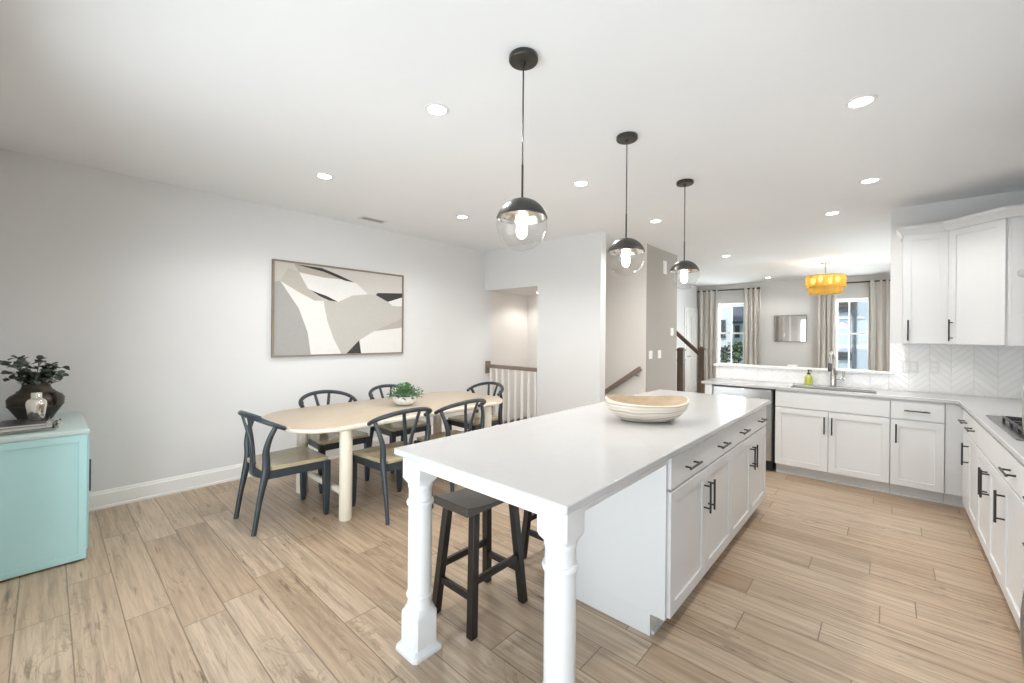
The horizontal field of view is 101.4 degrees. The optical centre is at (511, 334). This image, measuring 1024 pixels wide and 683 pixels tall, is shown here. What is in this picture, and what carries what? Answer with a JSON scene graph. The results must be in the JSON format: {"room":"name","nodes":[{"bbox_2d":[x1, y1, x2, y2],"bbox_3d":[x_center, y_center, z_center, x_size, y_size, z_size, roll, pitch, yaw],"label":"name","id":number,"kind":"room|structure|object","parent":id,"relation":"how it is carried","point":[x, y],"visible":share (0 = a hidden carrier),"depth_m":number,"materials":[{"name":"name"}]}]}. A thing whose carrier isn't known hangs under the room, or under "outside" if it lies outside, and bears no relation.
{"room":"dining room","nodes":[
{"label":"dining room","id":0,"kind":"room"},
{"bbox_2d":[0,148,527,492],"bbox_3d":[-0.993,1.357,6.084,0.120,5.343,8.470,1,0,42],"label":"wall","id":1,"kind":"structure","parent":0,"point":[155,297],"depth_m":3.81,"materials":[{"name":"paint"}]},
{"bbox_2d":[89,424,463,511],"bbox_3d":[-2.065,1.346,4.788,0.022,0.146,4.870,1,0,42],"label":"baseboard","id":2,"kind":"structure","parent":1,"relation":"attached to","point":[107,498],"depth_m":3.74,"materials":[{"name":"white paint"}]},
{"bbox_2d":[271,259,403,356],"bbox_3d":[-1.947,-0.271,4.888,0.040,1.014,1.560,1,0,42],"label":"framed painting","id":3,"kind":"object","parent":1,"relation":"attached to","point":[317,310],"visible":1,"depth_m":4.78,"materials":[{"name":"brown wood"}]},
{"bbox_2d":[393,395,416,404],"bbox_3d":[-1.054,0.644,4.126,0.230,0.088,0.230,1,0,42],"label":"bowl","id":4,"kind":"object","parent":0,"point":[407,399],"depth_m":4.04,"materials":[{"name":"white ceramic"}]},
{"bbox_2d":[0,0,1023,286],"bbox_3d":[2.364,-1.359,5.384,6.010,0.150,11.890,1,0,42],"label":"ceiling","id":5,"kind":"structure","parent":0,"point":[248,100],"depth_m":2.43,"materials":[{"name":"paint"}]},
{"bbox_2d":[315,173,333,179],"bbox_3d":[-1.557,-1.317,3.481,0.144,0.006,0.144,1,0,42],"label":"recessed light","id":6,"kind":"object","parent":5,"relation":"in","point":[326,176],"visible":1,"depth_m":3.48,"materials":[{"name":"white plastic"}]},
{"bbox_2d":[358,216,387,223],"bbox_3d":[-1.592,-1.316,4.795,0.140,0.008,0.300,1,0,42],"label":"ceiling vent","id":7,"kind":"object","parent":5,"relation":"in","point":[366,218],"visible":1,"depth_m":4.77,"materials":[{"name":"white plastic"}]},
{"bbox_2d":[424,103,448,115],"bbox_3d":[-0.436,-1.307,2.435,0.144,0.006,0.144,1,0,42],"label":"recessed light","id":8,"kind":"object","parent":5,"relation":"in","point":[435,109],"visible":1,"depth_m":2.43,"materials":[{"name":"white plastic"}]},
{"bbox_2d":[456,215,468,218],"bbox_3d":[-0.551,-1.308,4.651,0.144,0.006,0.144,1,0,42],"label":"recessed light","id":9,"kind":"object","parent":5,"relation":"in","point":[457,216],"visible":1,"depth_m":4.63,"materials":[{"name":"white plastic"}]},
{"bbox_2d":[497,47,547,247],"bbox_3d":[0.050,-0.850,1.964,0.239,0.909,0.239,1,0,42],"label":"pendant light","id":10,"kind":"object","parent":5,"relation":"hanging from","point":[522,211],"visible":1,"depth_m":1.95,"materials":[{"name":"metal"}]},
{"bbox_2d":[517,211,526,216],"bbox_3d":[0.047,-0.582,1.964,0.044,0.055,0.044,1,0,42],"label":"socket","id":11,"kind":"object","parent":10,"relation":"attached to","point":[519,213],"depth_m":1.95,"materials":[{"name":"silver metal"}]},
{"bbox_2d":[573,180,588,186],"bbox_3d":[0.591,-1.297,3.596,0.144,0.006,0.144,1,0,42],"label":"recessed light","id":12,"kind":"object","parent":5,"relation":"in","point":[580,183],"visible":1,"depth_m":3.59,"materials":[{"name":"white plastic"}]},
{"bbox_2d":[607,131,644,275],"bbox_3d":[0.748,-0.844,2.739,0.239,0.909,0.239,1,0,42],"label":"pendant light","id":13,"kind":"object","parent":5,"relation":"hanging from","point":[624,247],"visible":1,"depth_m":2.72,"materials":[{"name":"metal"}]},
{"bbox_2d":[649,219,661,222],"bbox_3d":[1.629,-1.288,4.747,0.144,0.006,0.144,1,0,42],"label":"recessed light","id":14,"kind":"object","parent":5,"relation":"in","point":[654,220],"visible":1,"depth_m":4.75,"materials":[{"name":"white plastic"}]},
{"bbox_2d":[669,179,699,289],"bbox_3d":[1.452,-0.837,3.528,0.239,0.909,0.239,1,0,42],"label":"pendant light","id":15,"kind":"object","parent":5,"relation":"hanging from","point":[685,266],"visible":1,"depth_m":3.50,"materials":[{"name":"metal"}]},
{"bbox_2d":[805,261,845,294],"bbox_3d":[5.403,-0.983,7.227,0.567,0.548,0.567,1,0,42],"label":"drum chandelier","id":16,"kind":"object","parent":5,"relation":"hanging from","point":[819,284],"visible":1,"depth_m":7.04,"materials":[{"name":"yellow glass"}]},
{"bbox_2d":[824,211,840,214],"bbox_3d":[3.356,-1.272,4.390,0.144,0.006,0.144,1,0,42],"label":"recessed light","id":17,"kind":"object","parent":5,"relation":"in","point":[832,212],"visible":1,"depth_m":4.38,"materials":[{"name":"white plastic"}]},
{"bbox_2d":[844,94,877,108],"bbox_3d":[1.925,-1.285,2.314,0.144,0.006,0.144,1,0,42],"label":"recessed light","id":18,"kind":"object","parent":5,"relation":"in","point":[864,100],"visible":1,"depth_m":2.31,"materials":[{"name":"white plastic"}]},
{"bbox_2d":[859,177,880,183],"bbox_3d":[2.965,-1.276,3.471,0.144,0.006,0.144,1,0,42],"label":"recessed light","id":19,"kind":"object","parent":5,"relation":"in","point":[874,179],"visible":1,"depth_m":3.46,"materials":[{"name":"white plastic"}]},
{"bbox_2d":[0,392,1023,682],"bbox_3d":[2.337,1.583,5.384,6.010,0.250,11.890,1,0,42],"label":"floor","id":20,"kind":"structure","parent":0,"point":[824,581],"depth_m":2.23,"materials":[{"name":"brown wood"}]},
{"bbox_2d":[0,412,90,581],"bbox_3d":[-3.120,0.998,2.777,0.860,0.823,0.428,1,0,42],"label":"base cabinet","id":21,"kind":"object","parent":20,"relation":"on","point":[45,476],"visible":0.99,"depth_m":2.51,"materials":[{"name":"teal paint"}]},
{"bbox_2d":[0,418,61,435],"bbox_3d":[-3.024,0.565,2.603,0.328,0.044,0.315,1,0,42],"label":"metal tray","id":22,"kind":"object","parent":21,"relation":"on","point":[55,423],"visible":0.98,"depth_m":2.56,"materials":[{"name":"silver metal"}]},
{"bbox_2d":[0,420,52,432],"bbox_3d":[-3.024,0.563,2.603,0.270,0.016,0.215,1,0,39],"label":"magazine","id":23,"kind":"object","parent":22,"relation":"on","point":[49,424],"visible":0.44,"depth_m":2.52,"materials":[{"name":"paper"}]},
{"bbox_2d":[0,417,50,429],"bbox_3d":[-3.031,0.547,2.602,0.205,0.014,0.260,1,0,-43],"label":"magazine","id":24,"kind":"object","parent":23,"relation":"on","point":[8,424],"visible":1,"depth_m":2.56,"materials":[{"name":"paper"}]},
{"bbox_2d":[25,392,46,420],"bbox_3d":[-3.007,0.451,2.650,0.092,0.178,0.092,1,0,42],"label":"round vase","id":25,"kind":"object","parent":24,"relation":"on","point":[36,406],"visible":1,"depth_m":2.63,"materials":[{"name":"silver metal"}]},
{"bbox_2d":[0,355,69,419],"bbox_3d":[-3.339,0.360,2.894,0.415,0.447,0.306,1,0,15],"label":"potted plant","id":26,"kind":"object","parent":21,"relation":"on","point":[30,381],"visible":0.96,"depth_m":2.86,"materials":[{"name":"grey plant"}]},
{"bbox_2d":[233,410,330,536],"bbox_3d":[-1.810,0.994,3.283,0.568,0.859,0.566,1,0,42],"label":"dining chair","id":27,"kind":"object","parent":20,"relation":"on","point":[265,466],"visible":1,"depth_m":3.21,"materials":[{"name":"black wood"}]},
{"bbox_2d":[298,390,370,493],"bbox_3d":[-1.754,0.995,4.108,0.566,0.859,0.568,1,0,42],"label":"dining chair","id":28,"kind":"object","parent":20,"relation":"on","point":[323,442],"visible":0.5,"depth_m":4.03,"materials":[{"name":"wood"}]},
{"bbox_2d":[263,391,502,521],"bbox_3d":[-1.109,1.057,4.092,1.050,0.740,2.232,1,0,42],"label":"dining table","id":29,"kind":"object","parent":20,"relation":"on","point":[343,418],"visible":0.77,"depth_m":3.59,"materials":[{"name":"brown wood"}]},
{"bbox_2d":[386,382,422,404],"bbox_3d":[-1.060,0.575,4.126,0.362,0.225,0.383,1,0,42],"label":"potted plant","id":30,"kind":"object","parent":29,"relation":"on","point":[405,397],"visible":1,"depth_m":4.06,"materials":[{"name":"green plant"}]},
{"bbox_2d":[352,407,433,524],"bbox_3d":[-0.979,1.002,3.477,0.566,0.859,0.568,1,0,42],"label":"dining chair","id":31,"kind":"object","parent":20,"relation":"on","point":[382,458],"visible":0.68,"depth_m":3.32,"materials":[{"name":"wood"}]},
{"bbox_2d":[368,384,430,473],"bbox_3d":[-1.269,0.999,4.646,0.566,0.859,0.568,1,0,42],"label":"dining chair","id":32,"kind":"object","parent":20,"relation":"on","point":[393,430],"visible":0.37,"depth_m":4.52,"materials":[{"name":"wood"}]},
{"bbox_2d":[414,398,485,491],"bbox_3d":[-0.552,1.006,3.954,0.566,0.859,0.568,1,0,42],"label":"dining chair","id":33,"kind":"object","parent":20,"relation":"on","point":[448,432],"visible":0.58,"depth_m":3.82,"materials":[{"name":"wood"}]},
{"bbox_2d":[446,382,503,430],"bbox_3d":[-0.405,1.007,4.993,0.568,0.859,0.566,1,0,42],"label":"dining chair","id":34,"kind":"object","parent":20,"relation":"on","point":[458,420],"visible":0.57,"depth_m":4.96,"materials":[{"name":"wood"}]},
{"bbox_2d":[432,488,527,640],"bbox_3d":[-0.166,1.129,2.219,0.315,0.614,0.430,1,0,42],"label":"bar stool","id":35,"kind":"object","parent":20,"relation":"on","point":[466,502],"visible":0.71,"depth_m":2.16,"materials":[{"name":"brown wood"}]},
{"bbox_2d":[485,361,536,425],"bbox_3d":[0.002,0.927,6.298,1.064,1.020,0.095,1,0,42],"label":"guardrail","id":36,"kind":"object","parent":20,"relation":"on","point":[489,367],"visible":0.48,"depth_m":6.25,"materials":[{"name":"grey wood"}]},
{"bbox_2d":[521,509,543,558],"bbox_3d":[0.299,1.133,2.749,0.315,0.614,0.430,1,0,42],"label":"bar stool","id":37,"kind":"object","parent":20,"relation":"on","point":[528,516],"visible":0.1,"depth_m":2.69,"materials":[{"name":"brown paint"}]},
{"bbox_2d":[394,389,770,682],"bbox_3d":[0.804,0.986,2.697,0.951,0.917,2.973,1,0,42],"label":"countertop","id":38,"kind":"structure","parent":20,"relation":"on","point":[556,467],"depth_m":1.85,"materials":[{"name":"white stone"}]},
{"bbox_2d":[605,395,688,421],"bbox_3d":[0.832,0.455,2.592,0.508,0.145,0.340,1,0,2],"label":"wooden bowl","id":39,"kind":"object","parent":38,"relation":"on","point":[666,408],"visible":1,"depth_m":2.50,"materials":[{"name":"brown wood"}]},
{"bbox_2d":[576,460,667,635],"bbox_3d":[0.490,0.999,2.176,0.629,0.885,0.018,1,0,42],"label":"island end panel","id":40,"kind":"object","parent":20,"relation":"on","point":[621,551],"visible":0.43,"depth_m":2.08,"materials":[{"name":"white paint"}]},
{"bbox_2d":[651,425,731,634],"bbox_3d":[0.869,1.003,2.538,0.660,0.885,1.023,1,0,42],"label":"base cabinet","id":41,"kind":"object","parent":20,"relation":"on","point":[699,481],"visible":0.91,"depth_m":2.23,"materials":[{"name":"white paint"}]},
{"bbox_2d":[677,331,706,393],"bbox_3d":[2.769,0.436,7.569,1.131,2.052,0.964,1,0,42],"label":"rail","id":42,"kind":"object","parent":20,"relation":"on","point":[701,351],"visible":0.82,"depth_m":7.49,"materials":[{"name":"brown wood"}]},
{"bbox_2d":[705,384,714,393],"bbox_3d":[2.464,1.017,5.077,0.082,0.885,0.536,1,0,42],"label":"cabinet end panel","id":43,"kind":"object","parent":20,"relation":"on","point":[708,387],"visible":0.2,"depth_m":4.88,"materials":[{"name":"white paint"}]},
{"bbox_2d":[713,385,775,470],"bbox_3d":[2.706,1.020,4.831,0.594,0.877,0.554,1,0,42],"label":"dishwasher","id":44,"kind":"object","parent":20,"relation":"on","point":[748,392],"visible":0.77,"depth_m":4.52,"materials":[{"name":"metal"}]},
{"bbox_2d":[730,406,767,539],"bbox_3d":[1.554,1.009,3.299,0.660,0.885,1.021,1,0,42],"label":"base cabinet","id":45,"kind":"object","parent":20,"relation":"on","point":[748,484],"visible":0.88,"depth_m":3.05,"materials":[{"name":"white paint"}]},
{"bbox_2d":[775,389,889,492],"bbox_3d":[3.276,1.024,4.309,0.903,0.885,0.560,1,0,42],"label":"base cabinet","id":46,"kind":"object","parent":20,"relation":"on","point":[835,438],"visible":0.99,"depth_m":4.10,"materials":[{"name":"white paint"}]},
{"bbox_2d":[890,399,944,503],"bbox_3d":[3.742,1.028,3.889,0.347,0.885,0.560,1,0,42],"label":"base cabinet","id":47,"kind":"object","parent":20,"relation":"on","point":[917,428],"visible":0.99,"depth_m":3.72,"materials":[{"name":"white paint"}]},
{"bbox_2d":[943,403,964,507],"bbox_3d":[3.808,1.029,3.580,0.158,0.885,0.081,1,0,42],"label":"cabinet filler","id":48,"kind":"object","parent":20,"relation":"on","point":[953,468],"visible":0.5,"depth_m":3.57,"materials":[{"name":"white paint"}]},
{"bbox_2d":[958,409,978,531],"bbox_3d":[3.624,1.028,2.963,0.615,0.885,0.735,1,0,42],"label":"base cabinet","id":49,"kind":"object","parent":20,"relation":"on","point":[969,446],"visible":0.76,"depth_m":3.14,"materials":[{"name":"white paint"}]},
{"bbox_2d":[976,423,1005,591],"bbox_3d":[3.075,1.022,2.353,0.615,0.885,0.900,1,0,42],"label":"base cabinet","id":50,"kind":"object","parent":20,"relation":"on","point":[990,452],"visible":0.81,"depth_m":2.48,"materials":[{"name":"white paint"}]},
{"bbox_2d":[701,378,1023,464],"bbox_3d":[2.443,0.557,3.176,2.668,0.030,3.396,1,0,42],"label":"countertop","id":51,"kind":"structure","parent":50,"relation":"on","point":[978,407],"depth_m":3.68,"materials":[{"name":"white stone"}]},
{"bbox_2d":[805,370,812,384],"bbox_3d":[3.276,0.467,4.629,0.072,0.164,0.072,1,0,42],"label":"soap dispenser","id":52,"kind":"object","parent":51,"relation":"on","point":[808,378],"visible":1,"depth_m":4.61,"materials":[{"name":"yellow plastic"}]},
{"bbox_2d":[795,387,875,393],"bbox_3d":[3.272,0.685,4.288,0.705,0.210,0.350,1,0,42],"label":"sink","id":53,"kind":"object","parent":51,"relation":"in","point":[795,387],"visible":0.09,"depth_m":4.40,"materials":[{"name":"metal"}]},
{"bbox_2d":[828,351,844,386],"bbox_3d":[3.401,0.358,4.394,0.130,0.386,0.214,1,0,42],"label":"kitchen faucet","id":54,"kind":"object","parent":51,"relation":"on","point":[831,366],"visible":1,"depth_m":4.45,"materials":[{"name":"silver metal"}]},
{"bbox_2d":[986,415,1023,440],"bbox_3d":[3.085,0.525,2.332,0.498,0.045,0.900,1,0,42],"label":"gas cooktop","id":55,"kind":"object","parent":51,"relation":"in","point":[1011,425],"visible":0.99,"depth_m":2.44,"materials":[{"name":"metal"}]},
{"bbox_2d":[993,449,1023,629],"bbox_3d":[2.620,1.018,1.848,0.615,0.885,0.452,1,0,42],"label":"base cabinet","id":56,"kind":"object","parent":20,"relation":"on","point":[1013,513],"visible":0.85,"depth_m":2.04,"materials":[{"name":"white paint"}]},
{"bbox_2d":[1020,385,1023,666],"bbox_3d":[1.714,0.563,0.905,0.677,1.780,0.925,1,0,42],"label":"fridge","id":57,"kind":"object","parent":20,"relation":"on","point":[1022,603],"visible":1,"depth_m":1.41,"materials":[{"name":"metal"}]},
{"bbox_2d":[492,287,537,295],"bbox_3d":[0.507,-0.995,6.562,1.440,0.613,0.920,1,0,42],"label":"ceiling","id":58,"kind":"structure","parent":0,"point":[526,291],"depth_m":6.69,"materials":[{"name":"paint"}]},
{"bbox_2d":[485,231,605,415],"bbox_3d":[0.377,0.069,5.964,2.060,2.743,0.130,1,0,42],"label":"wall","id":59,"kind":"structure","parent":0,"point":[568,273],"depth_m":5.58,"materials":[{"name":"paint"}]},
{"bbox_2d":[646,244,676,391],"bbox_3d":[2.236,0.211,6.402,0.120,2.993,1.150,1,0,42],"label":"wall","id":60,"kind":"structure","parent":0,"point":[661,289],"depth_m":6.31,"materials":[{"name":"beige paint"}]},
{"bbox_2d":[663,260,666,273],"bbox_3d":[2.340,-1.032,6.406,0.011,0.200,0.130,1,0,42],"label":"door chime","id":61,"kind":"object","parent":60,"relation":"attached to","point":[664,262],"visible":1,"depth_m":6.39,"materials":[{"name":"white plastic"}]},
{"bbox_2d":[670,328,673,335],"bbox_3d":[2.531,-0.050,6.629,0.011,0.120,0.120,1,0,42],"label":"thermostat","id":62,"kind":"object","parent":60,"relation":"attached to","point":[671,329],"visible":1,"depth_m":6.61,"materials":[{"name":"white plastic"}]},
{"bbox_2d":[676,281,697,390],"bbox_3d":[3.342,0.096,10.042,1.010,2.743,3.400,1,0,42],"label":"wall","id":63,"kind":"structure","parent":0,"point":[688,297],"depth_m":10.17,"materials":[{"name":"paint"}]},
{"bbox_2d":[684,307,697,391],"bbox_3d":[4.552,0.398,10.572,0.084,2.160,0.950,1,0,42],"label":"door","id":64,"kind":"structure","parent":63,"relation":"in","point":[690,318],"depth_m":10.54,"materials":[{"name":"white paint"}]},
{"bbox_2d":[527,190,1023,480],"bbox_3d":[2.454,1.388,5.512,5.770,5.343,0.154,1,0,42],"label":"wall","id":65,"kind":"structure","parent":0,"point":[625,327],"depth_m":6.02,"materials":[{"name":"paint"}]},
{"bbox_2d":[605,366,641,393],"bbox_3d":[1.198,1.056,6.497,1.730,1.231,0.105,1,0,42],"label":"wall handrail","id":66,"kind":"object","parent":65,"relation":"attached to","point":[638,369],"visible":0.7,"depth_m":6.06,"materials":[{"name":"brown wood"}]},
{"bbox_2d":[713,363,893,374],"bbox_3d":[3.250,0.384,4.827,1.696,0.025,0.180,1,0,42],"label":"trim","id":67,"kind":"structure","parent":65,"relation":"attached to","point":[715,364],"depth_m":4.71,"materials":[{"name":"white paint"}]},
{"bbox_2d":[787,364,797,366],"bbox_3d":[3.244,0.356,4.846,0.090,0.030,0.080,1,0,42],"label":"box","id":68,"kind":"object","parent":67,"relation":"on","point":[788,365],"visible":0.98,"depth_m":4.83,"materials":[{"name":"plastic"}]},
{"bbox_2d":[716,343,1023,398],"bbox_3d":[3.588,0.317,4.438,2.661,0.469,0.006,1,0,42],"label":"backsplash","id":69,"kind":"structure","parent":65,"relation":"attached to","point":[974,370],"depth_m":3.99,"materials":[{"name":"white tile"}]},
{"bbox_2d":[902,360,918,372],"bbox_3d":[3.921,0.313,4.127,0.118,0.118,0.011,1,0,42],"label":"wall outlet","id":70,"kind":"object","parent":65,"relation":"attached to","point":[907,366],"visible":1,"depth_m":4.12,"materials":[{"name":"white plastic"}]},
{"bbox_2d":[904,363,908,369],"bbox_3d":[3.901,0.312,4.141,0.034,0.070,0.004,1,0,42],"label":"socket","id":71,"kind":"object","parent":70,"relation":"attached to","point":[906,365],"depth_m":4.14,"materials":[{"name":"white plastic"}]},
{"bbox_2d":[911,363,915,369],"bbox_3d":[3.938,0.313,4.108,0.034,0.070,0.004,1,0,42],"label":"socket","id":72,"kind":"object","parent":70,"relation":"attached to","point":[913,365],"depth_m":4.11,"materials":[{"name":"white plastic"}]},
{"bbox_2d":[896,222,948,343],"bbox_3d":[3.860,-0.463,3.956,0.348,1.093,0.366,1,0,42],"label":"upper cabinet","id":73,"kind":"object","parent":65,"relation":"attached to","point":[925,253],"visible":1,"depth_m":3.84,"materials":[{"name":"white paint"}]},
{"bbox_2d":[929,361,939,373],"bbox_3d":[4.046,0.311,4.015,0.075,0.118,0.011,1,0,42],"label":"wall outlet","id":74,"kind":"object","parent":65,"relation":"attached to","point":[934,366],"visible":1,"depth_m":4.01,"materials":[{"name":"white plastic"}]},
{"bbox_2d":[943,204,1023,345],"bbox_3d":[4.101,-0.460,3.528,0.690,1.093,0.680,1,0,42],"label":"upper cabinet","id":75,"kind":"object","parent":65,"relation":"attached to","point":[979,265],"depth_m":3.45,"materials":[{"name":"white paint"}]},
{"bbox_2d":[698,274,890,367],"bbox_3d":[6.664,0.126,9.420,5.000,2.743,0.120,1,0,42],"label":"wall","id":76,"kind":"structure","parent":0,"point":[791,297],"depth_m":9.65,"materials":[{"name":"grey paint"}]},
{"bbox_2d":[697,287,759,292],"bbox_3d":[5.370,-1.114,10.422,1.432,0.060,0.136,1,0,42],"label":"curtain rod","id":77,"kind":"object","parent":76,"relation":"attached to","point":[758,287],"visible":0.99,"depth_m":10.37,"materials":[{"name":"black metal"}]},
{"bbox_2d":[700,290,717,379],"bbox_3d":[4.999,0.162,10.687,0.466,2.600,0.104,1,0,42],"label":"window curtain","id":78,"kind":"object","parent":77,"relation":"hanging from","point":[708,300],"visible":0.73,"depth_m":10.68,"materials":[{"name":"fabric"}]},
{"bbox_2d":[743,287,760,364],"bbox_3d":[5.734,0.169,10.025,0.394,2.600,0.103,1,0,42],"label":"window curtain","id":79,"kind":"object","parent":77,"relation":"hanging from","point":[752,297],"visible":0.72,"depth_m":10.02,"materials":[{"name":"fabric"}]},
{"bbox_2d":[718,302,743,363],"bbox_3d":[5.463,0.004,10.454,0.680,1.615,0.150,1,0,42],"label":"window","id":80,"kind":"structure","parent":76,"relation":"in","point":[737,303],"depth_m":10.50,"materials":[{"name":"white paint"}]},
{"bbox_2d":[774,315,806,341],"bbox_3d":[6.363,-0.145,9.592,0.630,0.620,0.030,1,0,42],"label":"wall mirror","id":81,"kind":"object","parent":76,"relation":"attached to","point":[787,328],"visible":1,"depth_m":9.59,"materials":[{"name":"grey metal"}]},
{"bbox_2d":[836,297,868,369],"bbox_3d":[7.214,0.020,8.879,0.640,1.615,0.150,1,0,42],"label":"window","id":82,"kind":"structure","parent":76,"relation":"in","point":[860,298],"depth_m":8.99,"materials":[{"name":"white paint"}]},
{"bbox_2d":[846,280,889,283],"bbox_3d":[7.191,-1.098,8.783,1.332,0.060,0.136,1,0,42],"label":"curtain rod","id":83,"kind":"object","parent":76,"relation":"attached to","point":[875,280],"visible":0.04,"depth_m":8.67,"materials":[{"name":"black metal"}]},
{"bbox_2d":[818,294,835,367],"bbox_3d":[6.806,0.179,9.060,0.333,2.600,0.102,1,0,42],"label":"window curtain","id":84,"kind":"object","parent":83,"relation":"hanging from","point":[826,304],"visible":0.48,"depth_m":9.06,"materials":[{"name":"fabric"}]},
{"bbox_2d":[868,279,889,370],"bbox_3d":[7.459,0.184,8.472,0.429,2.600,0.103,1,0,42],"label":"window curtain","id":85,"kind":"object","parent":83,"relation":"hanging from","point":[878,292],"visible":0.63,"depth_m":8.47,"materials":[{"name":"fabric"}]},
{"bbox_3d":[4.540,0.107,3.414,0.120,2.743,11.650,1,0,42],"label":"wall","id":86,"kind":"structure","parent":0,"visible":0},
{"bbox_3d":[3.179,-0.732,2.270,0.381,0.566,0.916,1,0,42],"label":"upper cabinet","id":87,"kind":"object","parent":86,"relation":"attached to","visible":0},
{"bbox_2d":[1017,268,1023,277],"bbox_3d":[3.164,-0.408,2.281,0.414,0.078,0.908,1,0,42],"label":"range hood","id":88,"kind":"object","parent":87,"relation":"attached to","point":[1020,273],"visible":1,"depth_m":2.69,"materials":[{"name":"metal"}]},
{"label":"outside","id":89,"kind":"structure","parent":0,"visible":0},
{"bbox_3d":[23.574,4.900,33.704,70.000,0.100,58.300,1,0,42],"label":"ground","id":90,"kind":"structure","parent":89,"visible":0},
{"bbox_2d":[720,304,732,362],"bbox_3d":[11.961,0.065,26.244,3.940,9.361,6.600,1,0,28],"label":"house","id":91,"kind":"structure","parent":90,"relation":"on","point":[725,319],"depth_m":22.97,"materials":[{"name":"white"}]},
{"bbox_2d":[720,341,742,363],"bbox_3d":[11.114,2.517,20.873,1.746,4.448,1.851,1,0,13],"label":"tree","id":92,"kind":"object","parent":90,"relation":"on","point":[735,346],"visible":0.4,"depth_m":20.82,"materials":[{"name":"green plant"}]},
{"bbox_2d":[732,307,743,363],"bbox_3d":[18.651,1.345,30.293,5.100,6.920,7.800,1,0,42],"label":"house","id":93,"kind":"structure","parent":90,"relation":"on","point":[737,312],"depth_m":28.63,"materials":[{"name":"white"}]},
{"bbox_2d":[838,299,867,369],"bbox_3d":[16.655,-0.203,15.955,9.300,9.980,8.800,1,0,42],"label":"house","id":94,"kind":"structure","parent":90,"relation":"on","point":[852,316],"depth_m":14.69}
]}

